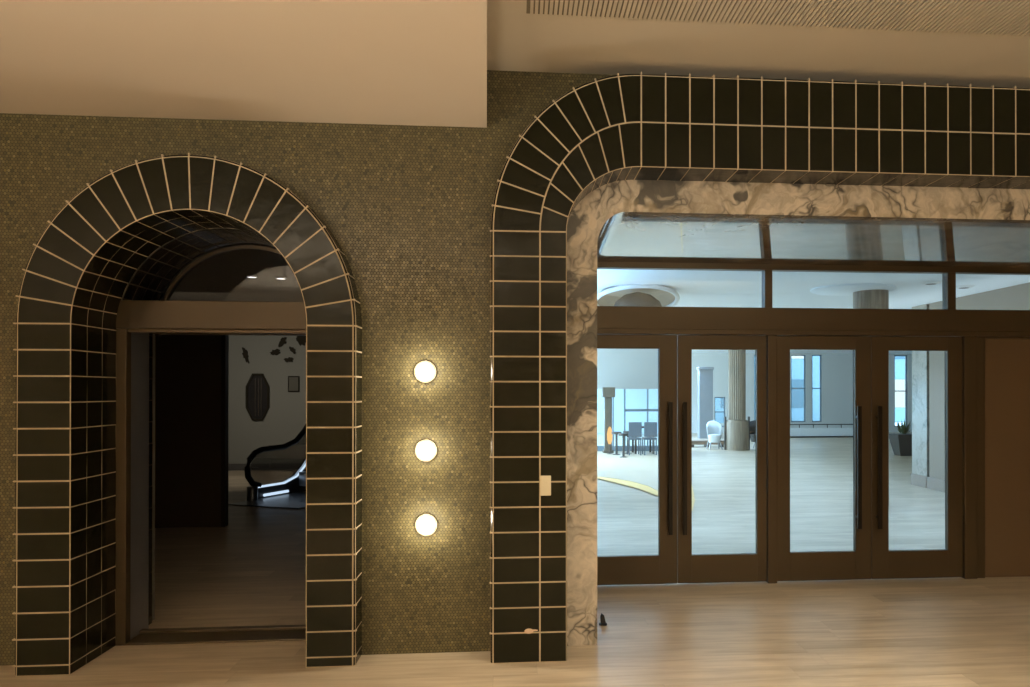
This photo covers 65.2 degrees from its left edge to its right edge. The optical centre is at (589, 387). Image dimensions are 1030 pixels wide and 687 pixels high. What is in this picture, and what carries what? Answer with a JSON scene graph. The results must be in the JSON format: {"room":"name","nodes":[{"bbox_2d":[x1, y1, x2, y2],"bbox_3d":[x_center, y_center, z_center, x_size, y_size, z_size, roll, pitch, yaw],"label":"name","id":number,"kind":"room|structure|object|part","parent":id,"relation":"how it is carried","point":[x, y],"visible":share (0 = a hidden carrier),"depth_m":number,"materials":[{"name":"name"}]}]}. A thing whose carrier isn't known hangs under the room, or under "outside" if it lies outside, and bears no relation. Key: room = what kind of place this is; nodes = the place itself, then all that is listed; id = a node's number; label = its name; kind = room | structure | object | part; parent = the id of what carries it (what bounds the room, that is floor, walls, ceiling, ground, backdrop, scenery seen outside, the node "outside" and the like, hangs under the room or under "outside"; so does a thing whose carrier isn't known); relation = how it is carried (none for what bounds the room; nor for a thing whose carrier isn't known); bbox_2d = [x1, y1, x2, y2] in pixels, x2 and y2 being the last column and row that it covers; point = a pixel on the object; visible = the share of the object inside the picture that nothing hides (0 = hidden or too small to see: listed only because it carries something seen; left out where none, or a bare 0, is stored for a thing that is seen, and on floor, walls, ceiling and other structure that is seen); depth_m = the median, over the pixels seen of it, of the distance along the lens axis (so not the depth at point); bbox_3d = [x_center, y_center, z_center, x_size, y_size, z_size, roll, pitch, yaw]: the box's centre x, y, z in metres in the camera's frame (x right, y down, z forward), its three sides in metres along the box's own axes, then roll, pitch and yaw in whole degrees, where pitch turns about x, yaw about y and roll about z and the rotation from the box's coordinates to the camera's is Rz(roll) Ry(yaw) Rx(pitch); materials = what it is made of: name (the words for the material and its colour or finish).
{"room":"lobby","nodes":[
{"label":"lobby","id":0,"kind":"room"},
{"bbox_2d":[121,228,273,620],"bbox_3d":[-5.700,0.064,5.646,10.080,3.300,0.100,0,0,-5],"label":"wall","id":1,"kind":"structure","parent":0,"point":[236,244],"depth_m":5.90,"materials":[{"name":"black tile"}]},
{"bbox_2d":[153,245,305,335],"bbox_3d":[-2.512,-0.710,5.932,1.364,0.675,0.080,0,0,-5],"label":"window","id":2,"kind":"structure","parent":1,"relation":"in","point":[185,272],"depth_m":5.88,"materials":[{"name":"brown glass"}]},
{"bbox_2d":[169,244,302,301],"bbox_3d":[-6.196,-1.611,11.051,10.280,0.100,12.340,0,0,-5],"label":"ceiling","id":3,"kind":"structure","parent":0,"point":[222,277],"depth_m":11.68,"materials":[{"name":"paint"}]},
{"bbox_2d":[0,0,486,127],"bbox_3d":[-2.740,-1.925,0.895,5.505,0.435,8.200,0,0,-5],"label":"ceiling","id":4,"kind":"structure","parent":0,"point":[383,62],"depth_m":4.14,"materials":[{"name":"beige paint"}]},
{"bbox_2d":[228,335,305,463],"bbox_3d":[-6.756,0.117,17.137,10.080,3.300,0.100,0,0,-5],"label":"wall","id":5,"kind":"structure","parent":0,"point":[285,418],"depth_m":17.08,"materials":[{"name":"grey paint"}]},
{"bbox_2d":[242,347,249,363],"bbox_3d":[-7.314,-0.674,17.014,0.150,0.348,0.040,0,0,-5],"label":"wall ornament","id":6,"kind":"object","parent":5,"relation":"attached to","point":[245,352],"visible":1,"depth_m":17.00,"materials":[{"name":"black metal"}]},
{"bbox_2d":[246,373,269,420],"bbox_3d":[-7.068,0.209,17.032,0.480,1.000,0.048,0,0,-5],"label":"octagonal mirror","id":7,"kind":"object","parent":5,"relation":"attached to","point":[257,387],"visible":1,"depth_m":17.03,"materials":[{"name":"black mirror"}]},
{"bbox_2d":[228,463,300,469],"bbox_3d":[-6.750,1.697,17.065,10.080,0.140,0.030,0,0,-5],"label":"baseboard","id":8,"kind":"structure","parent":5,"relation":"attached to","point":[263,466],"depth_m":17.04,"materials":[{"name":"brown wood"}]},
{"bbox_2d":[270,349,280,354],"bbox_3d":[-6.712,-0.753,17.070,0.222,0.136,0.040,0,0,-5],"label":"wall ornament","id":9,"kind":"object","parent":5,"relation":"attached to","point":[274,352],"visible":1,"depth_m":17.05,"materials":[{"name":"black metal"}]},
{"bbox_2d":[278,337,286,346],"bbox_3d":[-6.558,-0.964,17.085,0.172,0.224,0.040,0,0,-5],"label":"wall ornament","id":10,"kind":"object","parent":5,"relation":"attached to","point":[282,342],"visible":1,"depth_m":17.07,"materials":[{"name":"black metal"}]},
{"bbox_2d":[283,357,293,361],"bbox_3d":[-6.436,-0.588,17.094,0.203,0.114,0.040,0,0,-5],"label":"wall ornament","id":11,"kind":"object","parent":5,"relation":"attached to","point":[289,359],"visible":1,"depth_m":17.07,"materials":[{"name":"black metal"}]},
{"bbox_2d":[289,346,295,353],"bbox_3d":[-6.349,-0.790,17.103,0.138,0.165,0.040,0,0,-5],"label":"wall ornament","id":12,"kind":"object","parent":5,"relation":"attached to","point":[292,349],"visible":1,"depth_m":17.08,"materials":[{"name":"black metal"}]},
{"bbox_2d":[288,376,299,391],"bbox_3d":[-6.327,-0.069,17.108,0.240,0.340,0.030,0,0,-5],"label":"wall picture","id":13,"kind":"object","parent":5,"relation":"attached to","point":[293,381],"visible":1,"depth_m":17.10},
{"bbox_2d":[296,336,305,345],"bbox_3d":[-6.162,-1.059,17.122,0.232,0.338,0.040,0,0,-5],"label":"wall ornament","id":14,"kind":"object","parent":5,"relation":"attached to","point":[301,340],"visible":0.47,"depth_m":17.10,"materials":[{"name":"black metal"}]},
{"bbox_2d":[0,70,614,665],"bbox_3d":[-0.038,-0.225,5.334,11.300,3.875,0.160,0,0,-5],"label":"wall","id":15,"kind":"structure","parent":0,"point":[408,208],"depth_m":5.14,"materials":[{"name":"green tile"}]},
{"bbox_2d":[414,361,435,382],"bbox_3d":[-1.056,-0.100,5.129,0.140,0.140,0.069,0,0,-5],"label":"wall lamp","id":16,"kind":"object","parent":15,"relation":"attached to","point":[424,371],"visible":1,"depth_m":5.11,"materials":[{"name":"white glass"}]},
{"bbox_3d":[-1.056,-0.100,5.129,0.112,0.112,0.069,0,0,-5],"label":"globe","id":17,"kind":"part","parent":16,"relation":"part of"},
{"bbox_2d":[415,514,436,535],"bbox_3d":[-1.049,0.886,5.125,0.140,0.140,0.069,0,0,-5],"label":"wall lamp","id":18,"kind":"object","parent":15,"relation":"attached to","point":[425,524],"visible":1,"depth_m":5.11,"materials":[{"name":"white glass"}]},
{"bbox_3d":[-1.049,0.886,5.125,0.112,0.112,0.069,0,0,-5],"label":"globe","id":19,"kind":"part","parent":18,"relation":"part of"},
{"bbox_2d":[415,440,436,460],"bbox_3d":[-1.051,0.407,5.127,0.140,0.140,0.069,0,0,-5],"label":"wall lamp","id":20,"kind":"object","parent":15,"relation":"attached to","point":[425,450],"visible":1,"depth_m":5.11,"materials":[{"name":"white glass"}]},
{"bbox_3d":[-1.051,0.407,5.127,0.112,0.112,0.069,0,0,-5],"label":"globe","id":21,"kind":"part","parent":20,"relation":"part of"},
{"bbox_2d":[0,423,1029,686],"bbox_3d":[0.963,1.841,22.307,27.000,0.100,50.200,0,0,-5],"label":"floor","id":22,"kind":"structure","parent":0,"point":[251,570],"depth_m":6.18,"materials":[{"name":"brown wood"}]},
{"bbox_2d":[12,153,361,676],"bbox_3d":[-2.446,0.149,5.092,1.987,3.126,0.546,0,0,-5],"label":"archway","id":23,"kind":"object","parent":22,"relation":"on","point":[77,274],"visible":0.99,"depth_m":4.88,"materials":[{"name":"black tile"}]},
{"bbox_2d":[155,335,228,527],"bbox_3d":[-5.640,0.444,9.889,2.228,2.580,0.120,0,0,-5],"label":"wall","id":24,"kind":"structure","parent":22,"relation":"on","point":[192,371],"depth_m":9.90,"materials":[{"name":"black paint"}]},
{"bbox_3d":[-4.555,0.444,9.989,0.050,2.580,0.120,0,0,-5],"label":"edge post","id":25,"kind":"part","parent":24,"relation":"part of","materials":[{"name":"brown metal"}]},
{"bbox_2d":[123,229,272,624],"bbox_3d":[-2.485,0.324,5.631,1.360,2.782,0.515,0,0,-5],"label":"vault","id":26,"kind":"object","parent":22,"relation":"on","point":[153,277],"visible":0.25,"depth_m":5.66,"materials":[{"name":"black tile"}]},
{"bbox_2d":[115,300,305,645],"bbox_3d":[-2.476,0.569,5.538,1.404,2.290,0.370,0,0,-5],"label":"door frame","id":27,"kind":"structure","parent":22,"relation":"on","point":[136,319],"depth_m":5.39,"materials":[{"name":"brown wood"}]},
{"bbox_3d":[-2.463,0.662,5.398,1.404,2.103,0.070,0,0,-5],"label":"jamb frame","id":28,"kind":"part","parent":27,"relation":"part of","materials":[{"name":"brown wood"}]},
{"bbox_2d":[228,424,305,508],"bbox_3d":[-3.843,-0.716,14.287,1.410,4.940,5.630,0,0,19],"label":"escalator","id":29,"kind":"object","parent":22,"relation":"on","point":[289,493],"visible":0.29,"depth_m":12.53,"materials":[{"name":"black metal"}]},
{"bbox_3d":[-4.506,1.734,12.320,1.250,0.010,1.500,0,0,19],"label":"comb plate","id":30,"kind":"part","parent":29,"relation":"part of","materials":[{"name":"metal"}]},
{"bbox_3d":[-4.379,-0.804,14.651,0.090,4.761,5.285,0,0,19],"label":"handrail","id":31,"kind":"part","parent":29,"relation":"part of","materials":[{"name":"black rubber"}]},
{"bbox_2d":[263,490,288,496],"bbox_3d":[-4.991,1.687,12.743,0.044,0.044,0.550,0,0,19],"label":"floor light","id":32,"kind":"object","parent":29,"relation":"on","point":[266,493],"depth_m":12.70,"materials":[{"name":"white plastic"}]},
{"bbox_2d":[258,463,305,487],"bbox_3d":[-4.322,-0.506,14.755,0.032,4.157,5.011,0,0,19],"label":"light","id":33,"kind":"object","parent":29,"relation":"attached to","point":[299,477],"depth_m":13.18,"materials":[{"name":"white plastic"}]},
{"bbox_2d":[599,613,606,625],"bbox_3d":[0.097,1.673,5.770,0.060,0.083,0.060,0,0,-5],"label":"door stop","id":34,"kind":"object","parent":22,"relation":"on","point":[602,618],"visible":1,"depth_m":5.76,"materials":[{"name":"black rubber"}]},
{"bbox_2d":[597,451,694,509],"bbox_3d":[0.950,1.753,16.616,3.536,0.021,10.967,0,0,0],"label":"inlay","id":35,"kind":"object","parent":22,"relation":"on","point":[638,471],"visible":0.4,"depth_m":16.96,"materials":[{"name":"beige stone"}]},
{"bbox_2d":[602,387,614,452],"bbox_3d":[0.506,0.895,21.566,0.340,1.786,0.320,0,0,-5],"label":"column","id":36,"kind":"structure","parent":35,"relation":"on","point":[608,393],"depth_m":21.46,"materials":[{"name":"beige stone"}]},
{"bbox_2d":[607,427,612,453],"bbox_3d":[0.533,1.416,21.165,0.200,0.740,0.200,0,0,-5],"label":"floor lamp","id":37,"kind":"object","parent":35,"relation":"on","point":[609,432],"visible":0.9,"depth_m":21.12,"materials":[{"name":"beige fabric"}]},
{"bbox_3d":[0.533,1.276,21.165,0.150,0.460,0.150,0,0,-5],"label":"lamp shade","id":38,"kind":"part","parent":37,"relation":"part of","materials":[{"name":"beige fabric"}]},
{"bbox_2d":[612,432,620,454],"bbox_3d":[0.702,1.474,20.879,0.260,0.620,0.256,0,0,-5],"label":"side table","id":39,"kind":"object","parent":35,"relation":"on","point":[615,433],"visible":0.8,"depth_m":20.85,"materials":[{"name":"silver metal"}]},
{"bbox_2d":[618,433,628,457],"bbox_3d":[0.851,1.471,20.089,0.260,0.620,0.256,0,0,-5],"label":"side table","id":40,"kind":"object","parent":35,"relation":"on","point":[623,435],"visible":0.89,"depth_m":20.06,"materials":[{"name":"silver metal"}]},
{"bbox_3d":[0.851,1.191,20.090,0.260,0.060,0.256,0,0,-5],"label":"seat","id":41,"kind":"part","parent":40,"relation":"part of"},
{"bbox_2d":[623,431,631,453],"bbox_3d":[1.023,1.476,21.310,0.260,0.620,0.256,0,0,-5],"label":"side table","id":42,"kind":"object","parent":35,"relation":"on","point":[623,431],"visible":0.35,"depth_m":21.27,"materials":[{"name":"black metal"}]},
{"bbox_2d":[627,422,641,454],"bbox_3d":[1.161,1.344,20.866,0.340,0.880,0.410,0,0,-5],"label":"dining chair","id":43,"kind":"object","parent":35,"relation":"on","point":[635,428],"visible":0.94,"depth_m":20.67,"materials":[{"name":"fabric"}]},
{"bbox_3d":[1.160,1.339,20.871,0.340,0.050,0.400,0,0,-5],"label":"seat","id":44,"kind":"part","parent":43,"relation":"part of","materials":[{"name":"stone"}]},
{"bbox_3d":[1.178,1.093,20.678,0.340,0.380,0.030,0,0,-5],"label":"backrest","id":45,"kind":"part","parent":43,"relation":"part of","materials":[{"name":"fabric"}]},
{"bbox_2d":[632,426,652,453],"bbox_3d":[1.432,1.417,21.448,0.596,0.740,0.600,0,0,-5],"label":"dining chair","id":46,"kind":"object","parent":35,"relation":"on","point":[642,426],"visible":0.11,"depth_m":21.65,"materials":[{"name":"black metal"}]},
{"bbox_2d":[642,422,656,454],"bbox_3d":[1.563,1.345,20.903,0.340,0.880,0.410,0,0,-5],"label":"dining chair","id":47,"kind":"object","parent":35,"relation":"on","point":[650,428],"visible":0.94,"depth_m":20.71,"materials":[{"name":"fabric"}]},
{"bbox_3d":[1.563,1.340,20.908,0.340,0.050,0.400,0,0,-5],"label":"seat","id":48,"kind":"part","parent":47,"relation":"part of","materials":[{"name":"fabric"}]},
{"bbox_3d":[1.581,1.094,20.715,0.340,0.380,0.030,0,0,-5],"label":"backrest","id":49,"kind":"part","parent":47,"relation":"part of","materials":[{"name":"fabric"}]},
{"bbox_2d":[697,367,713,438],"bbox_3d":[4.117,0.552,28.477,0.547,2.534,0.360,0,0,-5],"label":"pilaster","id":50,"kind":"object","parent":22,"relation":"on","point":[705,374],"visible":0.98,"depth_m":28.32,"materials":[{"name":"paint"}]},
{"bbox_2d":[692,440,723,446],"bbox_3d":[3.523,1.699,24.106,1.099,0.200,0.400,0,0,-5],"label":"bench","id":51,"kind":"object","parent":22,"relation":"on","point":[694,442],"visible":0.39,"depth_m":23.91,"materials":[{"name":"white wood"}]},
{"bbox_2d":[706,421,722,449],"bbox_3d":[3.608,1.386,23.137,0.462,0.827,0.422,0,0,-5],"label":"armchair","id":52,"kind":"object","parent":22,"relation":"on","point":[714,429],"visible":1,"depth_m":23.19,"materials":[{"name":"white fabric"}]},
{"bbox_3d":[3.599,1.234,23.235,0.462,0.522,0.226,0,0,-5],"label":"backrest","id":53,"kind":"part","parent":52,"relation":"part of","materials":[{"name":"white fabric"}]},
{"bbox_3d":[3.609,1.475,23.128,0.374,0.240,0.374,0,0,-5],"label":"seat","id":54,"kind":"part","parent":52,"relation":"part of","materials":[{"name":"white fabric"}]},
{"bbox_2d":[724,350,749,450],"bbox_3d":[4.232,0.194,22.962,0.659,3.200,0.659,0,0,36],"label":"fluted column","id":55,"kind":"structure","parent":22,"relation":"on","point":[736,428],"depth_m":22.75,"materials":[{"name":"beige stone"}]},
{"bbox_2d":[750,420,754,447],"bbox_3d":[5.000,1.386,23.413,0.749,0.829,0.745,0,0,32],"label":"armchair","id":56,"kind":"object","parent":22,"relation":"on","point":[752,423],"visible":0.19,"depth_m":23.60,"materials":[{"name":"metal"}]},
{"bbox_3d":[5.013,1.476,23.363,0.680,0.240,0.680,0,0,-5],"label":"seat","id":57,"kind":"part","parent":56,"relation":"part of","materials":[{"name":"grey fabric"}]},
{"bbox_3d":[4.995,1.234,23.560,0.840,0.525,0.406,0,0,-5],"label":"backrest","id":58,"kind":"part","parent":56,"relation":"part of","materials":[{"name":"grey fabric"}]},
{"bbox_2d":[489,72,1029,663],"bbox_3d":[2.170,-0.138,5.365,5.630,3.702,0.312,0,0,-5],"label":"door surround","id":59,"kind":"object","parent":22,"relation":"on","point":[598,133],"visible":1,"depth_m":5.03,"materials":[{"name":"black tile"}]},
{"bbox_2d":[540,476,550,495],"bbox_3d":[-0.274,0.613,4.977,0.068,0.124,0.012,0,0,-5],"label":"wall plate","id":60,"kind":"object","parent":59,"relation":"attached to","point":[545,481],"visible":1,"depth_m":4.97,"materials":[{"name":"beige plastic"}]},
{"bbox_2d":[790,424,852,437],"bbox_3d":[8.650,1.579,29.093,4.217,0.486,0.220,0,0,-5],"label":"parapet","id":61,"kind":"object","parent":22,"relation":"on","point":[799,432],"visible":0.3,"depth_m":28.98,"materials":[{"name":"white ceramic"}]},
{"bbox_3d":[8.659,1.797,28.992,4.193,0.050,0.020,0,0,-5],"label":"skirting","id":62,"kind":"part","parent":61,"relation":"part of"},
{"bbox_3d":[8.649,1.407,29.104,4.217,0.142,0.040,0,0,-5],"label":"rail","id":63,"kind":"part","parent":61,"relation":"part of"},
{"bbox_2d":[810,283,895,461],"bbox_3d":[3.885,0.143,11.818,1.200,3.200,1.200,0,0,-5],"label":"stone column","id":64,"kind":"structure","parent":22,"relation":"on","point":[865,295],"depth_m":11.63,"materials":[{"name":"beige stone"}]},
{"bbox_2d":[889,419,911,455],"bbox_3d":[8.202,1.295,20.905,0.596,0.979,0.596,0,0,-5],"label":"planter","id":65,"kind":"object","parent":22,"relation":"on","point":[901,443],"visible":0.93,"depth_m":20.72,"materials":[{"name":"black ceramic"}]},
{"bbox_3d":[8.202,1.505,20.904,0.596,0.560,0.596,0,0,-5],"label":"pot","id":66,"kind":"part","parent":65,"relation":"part of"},
{"bbox_2d":[911,304,928,487],"bbox_3d":[6.061,0.154,14.196,0.490,3.200,0.540,0,0,-5],"label":"stone pier","id":67,"kind":"object","parent":22,"relation":"on","point":[920,359],"visible":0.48,"depth_m":14.12,"materials":[{"name":"white stone"}]},
{"bbox_2d":[597,349,657,388],"bbox_3d":[0.409,-0.679,22.268,4.688,1.459,0.200,0,0,-5],"label":"wall","id":68,"kind":"structure","parent":0,"point":[617,368],"depth_m":22.23,"materials":[{"name":"white paint"}]},
{"bbox_2d":[597,353,911,433],"bbox_3d":[5.329,0.236,32.180,16.300,3.200,0.250,0,0,-5],"label":"wall","id":69,"kind":"structure","parent":0,"point":[836,369],"depth_m":32.34,"materials":[{"name":"white paint"}]},
{"bbox_2d":[714,397,724,426],"bbox_3d":[5.215,0.993,32.126,0.449,1.201,0.070,0,0,-5],"label":"window","id":70,"kind":"structure","parent":69,"relation":"in","point":[714,397],"depth_m":32.10,"materials":[{"name":"grey metal"}]},
{"bbox_2d":[754,355,754,419],"bbox_3d":[6.809,0.187,32.276,0.412,3.000,0.070,0,0,-5],"label":"window","id":71,"kind":"structure","parent":69,"relation":"in","point":[754,355],"depth_m":32.23,"materials":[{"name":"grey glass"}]},
{"bbox_2d":[791,355,805,421],"bbox_3d":[8.437,0.047,32.426,0.624,2.718,0.070,0,0,-5],"label":"window","id":72,"kind":"structure","parent":69,"relation":"in","point":[804,388],"depth_m":32.42,"materials":[{"name":"grey metal"}]},
{"bbox_2d":[812,355,821,421],"bbox_3d":[9.205,0.049,32.497,0.418,2.721,0.070,0,0,-5],"label":"window","id":73,"kind":"structure","parent":69,"relation":"in","point":[820,388],"depth_m":32.48,"materials":[{"name":"grey metal"}]},
{"bbox_2d":[894,355,906,426],"bbox_3d":[12.745,0.159,32.822,0.575,2.938,0.070,0,0,-5],"label":"window","id":74,"kind":"structure","parent":69,"relation":"in","point":[894,355],"depth_m":32.81,"materials":[{"name":"grey metal"}]},
{"bbox_2d":[487,0,1029,87],"bbox_3d":[2.889,-2.110,1.413,6.390,0.060,8.200,0,0,-5],"label":"ceiling","id":75,"kind":"structure","parent":0,"point":[517,40],"depth_m":4.92,"materials":[{"name":"beige paint"}]},
{"bbox_2d":[526,0,1029,36],"bbox_3d":[2.491,-2.065,3.368,5.464,0.012,2.606,0,0,-5],"label":"ceiling vent","id":76,"kind":"object","parent":75,"relation":"in","point":[996,17],"visible":1,"depth_m":4.39,"materials":[{"name":"paint"}]},
{"bbox_2d":[597,269,1029,353],"bbox_3d":[6.440,-1.470,19.983,16.520,0.100,24.261,0,0,-5],"label":"ceiling","id":77,"kind":"structure","parent":0,"point":[695,288],"depth_m":11.47,"materials":[{"name":"white paint"}]},
{"bbox_2d":[597,284,679,306],"bbox_3d":[0.702,-1.253,12.107,1.310,0.435,1.558,0,0,-5],"label":"ceiling recess","id":78,"kind":"object","parent":77,"relation":"attached to","point":[650,295],"visible":0.66,"depth_m":11.67,"materials":[{"name":"white ceramic"}]},
{"bbox_2d":[919,281,941,284],"bbox_3d":[4.740,-1.445,11.107,0.300,0.029,0.300,0,0,-5],"label":"ceiling vent","id":79,"kind":"object","parent":77,"relation":"in","point":[923,282],"visible":0.98,"depth_m":11.04,"materials":[{"name":"white metal"}]},
{"bbox_2d":[956,285,975,288],"bbox_3d":[5.396,-1.443,11.530,0.300,0.029,0.300,0,0,-5],"label":"ceiling vent","id":80,"kind":"object","parent":77,"relation":"in","point":[957,286],"visible":0.94,"depth_m":11.46,"materials":[{"name":"white metal"}]},
{"bbox_2d":[929,282,1029,479],"bbox_3d":[6.305,0.138,10.826,0.300,3.200,6.084,0,0,-5],"label":"wall","id":81,"kind":"structure","parent":0,"point":[1017,297],"depth_m":13.41,"materials":[{"name":"beige paint"}]},
{"bbox_2d":[926,477,944,491],"bbox_3d":[6.143,1.638,10.838,0.020,0.200,6.150,0,0,-5],"label":"baseboard","id":82,"kind":"structure","parent":81,"relation":"attached to","point":[931,483],"depth_m":13.60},
{"bbox_2d":[985,338,1029,576],"bbox_3d":[4.452,0.639,7.353,1.787,2.167,0.050,0,0,-5],"label":"wall panel","id":83,"kind":"object","parent":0,"point":[1007,360],"visible":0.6,"depth_m":7.27,"materials":[{"name":"brown laminate"}]},
{"bbox_3d":[2.453,-0.142,6.536,6.120,3.720,1.759,0,0,-5],"label":"wall","id":84,"kind":"structure","parent":0,"visible":0},
{"bbox_2d":[597,334,676,584],"bbox_3d":[0.336,0.626,6.918,0.859,2.167,0.122,0,0,-5],"label":"door","id":85,"kind":"structure","parent":84,"relation":"in","point":[661,568],"depth_m":6.96,"materials":[{"name":"brown wood"}]},
{"bbox_3d":[0.698,0.701,6.902,0.036,1.147,0.024,0,0,-5],"label":"pull handle","id":86,"kind":"part","parent":85,"relation":"part of","materials":[{"name":"black metal"}]},
{"bbox_2d":[677,335,766,582],"bbox_3d":[1.165,0.627,6.995,0.794,2.167,0.122,0,0,-5],"label":"door","id":87,"kind":"structure","parent":84,"relation":"in","point":[734,567],"depth_m":7.00,"materials":[{"name":"brown wood"}]},
{"bbox_3d":[0.825,0.702,6.914,0.036,1.149,0.024,0,0,-5],"label":"pull handle","id":88,"kind":"part","parent":87,"relation":"part of","materials":[{"name":"black metal"}]},
{"bbox_2d":[613,268,968,308],"bbox_3d":[2.603,-0.865,7.185,5.502,0.336,0.100,0,0,-5],"label":"window","id":89,"kind":"structure","parent":84,"relation":"in","point":[948,279],"depth_m":7.19,"materials":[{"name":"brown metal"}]},
{"bbox_2d":[567,180,1029,645],"bbox_3d":[2.569,0.157,6.386,5.695,3.122,1.655,0,0,-5],"label":"marble surround","id":90,"kind":"object","parent":84,"relation":"attached to","point":[666,221],"visible":0.82,"depth_m":5.51,"materials":[{"name":"beige stone"}]},
{"bbox_2d":[597,262,1029,583],"bbox_3d":[2.604,0.306,7.172,5.502,2.830,0.155,0,0,-5],"label":"door frame","id":91,"kind":"structure","parent":84,"relation":"attached to","point":[973,326],"depth_m":7.10,"materials":[{"name":"brown wood"}]},
{"bbox_2d":[777,336,870,580],"bbox_3d":[2.080,0.627,7.079,0.865,2.167,0.122,0,0,-5],"label":"door","id":92,"kind":"structure","parent":84,"relation":"in","point":[855,564],"depth_m":7.08,"materials":[{"name":"brown wood"}]},
{"bbox_3d":[2.381,0.708,7.057,0.036,1.084,0.024,0,0,-5],"label":"pull handle","id":93,"kind":"part","parent":92,"relation":"part of","materials":[{"name":"black metal"}]},
{"bbox_2d":[871,336,962,578],"bbox_3d":[2.939,0.627,7.158,0.848,2.167,0.122,0,0,-5],"label":"door","id":94,"kind":"structure","parent":84,"relation":"in","point":[947,562],"depth_m":7.17,"materials":[{"name":"brown wood"}]},
{"bbox_3d":[2.568,0.710,7.074,0.036,1.087,0.024,0,0,-5],"label":"pull handle","id":95,"kind":"part","parent":94,"relation":"part of","materials":[{"name":"black metal"}]},
{"label":"outside","id":96,"kind":"structure","parent":0,"visible":0},
{"bbox_2d":[715,356,904,422],"bbox_3d":[5.169,-5.118,42.142,30.000,14.000,0.530,0,0,-5],"label":"office building","id":97,"kind":"structure","parent":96,"point":[797,362],"depth_m":42.50,"materials":[{"name":"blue glass"}]},
{"bbox_3d":[-1.728,0.177,19.250,0.120,3.200,24.311,0,0,-5],"label":"wall","id":98,"kind":"structure","parent":0,"visible":0},
{"bbox_2d":[597,389,657,450],"bbox_3d":[0.412,0.920,22.230,4.688,1.741,0.100,0,0,-5],"label":"window","id":99,"kind":"structure","parent":98,"relation":"in","point":[599,448],"depth_m":22.25,"materials":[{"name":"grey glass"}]}
]}

